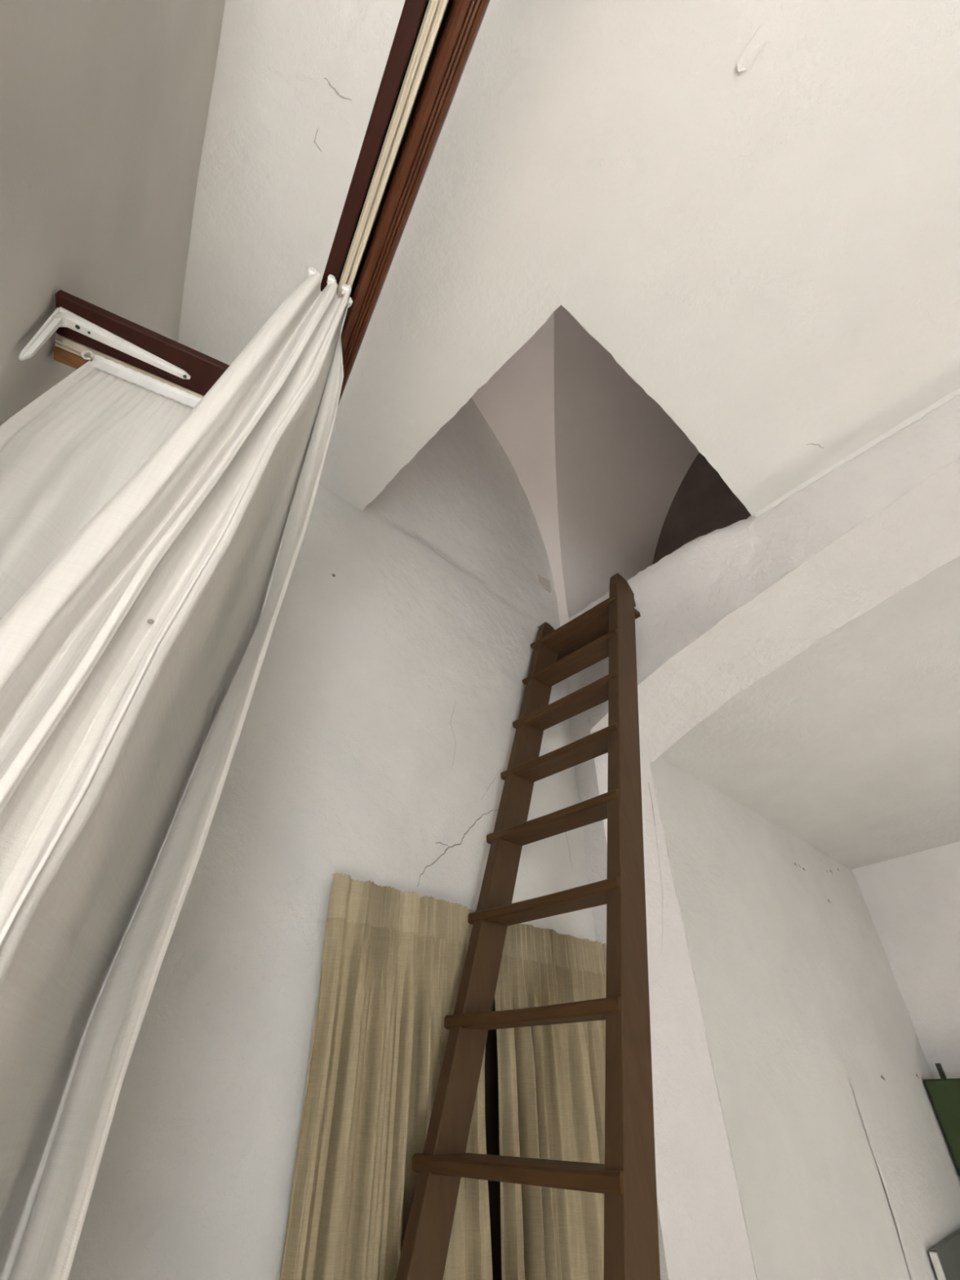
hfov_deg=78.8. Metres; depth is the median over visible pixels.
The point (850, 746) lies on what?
ceiling
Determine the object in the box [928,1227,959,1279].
board
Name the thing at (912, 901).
wall
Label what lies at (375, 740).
wall
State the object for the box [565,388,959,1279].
wall
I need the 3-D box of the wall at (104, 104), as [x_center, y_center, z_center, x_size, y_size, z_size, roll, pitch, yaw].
[-0.817,0.081,0.533,0.134,3.550,1.900,18,-42,-22]
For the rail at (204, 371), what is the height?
0.069 m
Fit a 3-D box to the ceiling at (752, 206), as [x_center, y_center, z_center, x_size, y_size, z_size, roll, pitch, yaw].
[0.496,-2.580,1.711,5.520,2.200,4.205,30,-47,-33]
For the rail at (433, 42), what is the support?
attached to the ceiling at (752, 206)
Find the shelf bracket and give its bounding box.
[18,306,190,379]
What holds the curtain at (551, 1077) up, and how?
hanging from the wall at (375, 740)
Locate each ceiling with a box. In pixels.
[177,0,959,626]
[660,555,959,869]
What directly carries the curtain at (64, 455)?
hanging from the rail at (204, 371)
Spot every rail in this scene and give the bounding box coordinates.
[53,289,229,398]
[320,0,490,405]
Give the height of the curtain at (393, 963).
1.934 m
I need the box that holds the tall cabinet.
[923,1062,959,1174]
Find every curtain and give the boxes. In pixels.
[0,266,352,1279]
[0,350,201,619]
[279,872,493,1279]
[494,923,606,1279]
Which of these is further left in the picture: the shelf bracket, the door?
the shelf bracket
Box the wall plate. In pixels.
[535,574,551,592]
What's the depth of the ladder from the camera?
1.44 m
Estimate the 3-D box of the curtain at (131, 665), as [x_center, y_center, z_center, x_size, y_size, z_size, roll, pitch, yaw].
[-0.297,0.426,0.243,0.215,2.519,0.338,-12,-40,14]
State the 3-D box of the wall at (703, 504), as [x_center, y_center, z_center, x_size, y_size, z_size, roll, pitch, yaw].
[2.492,-1.436,3.264,0.070,2.250,4.000,30,-47,-33]
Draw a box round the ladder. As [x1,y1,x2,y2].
[395,573,660,1279]
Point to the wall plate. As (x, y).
(541, 581)
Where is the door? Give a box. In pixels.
[484,997,502,1279]
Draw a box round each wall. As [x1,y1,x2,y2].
[0,0,225,426]
[67,397,959,1279]
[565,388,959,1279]
[652,452,751,564]
[852,840,959,1079]
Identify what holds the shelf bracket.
attached to the wall at (104, 104)

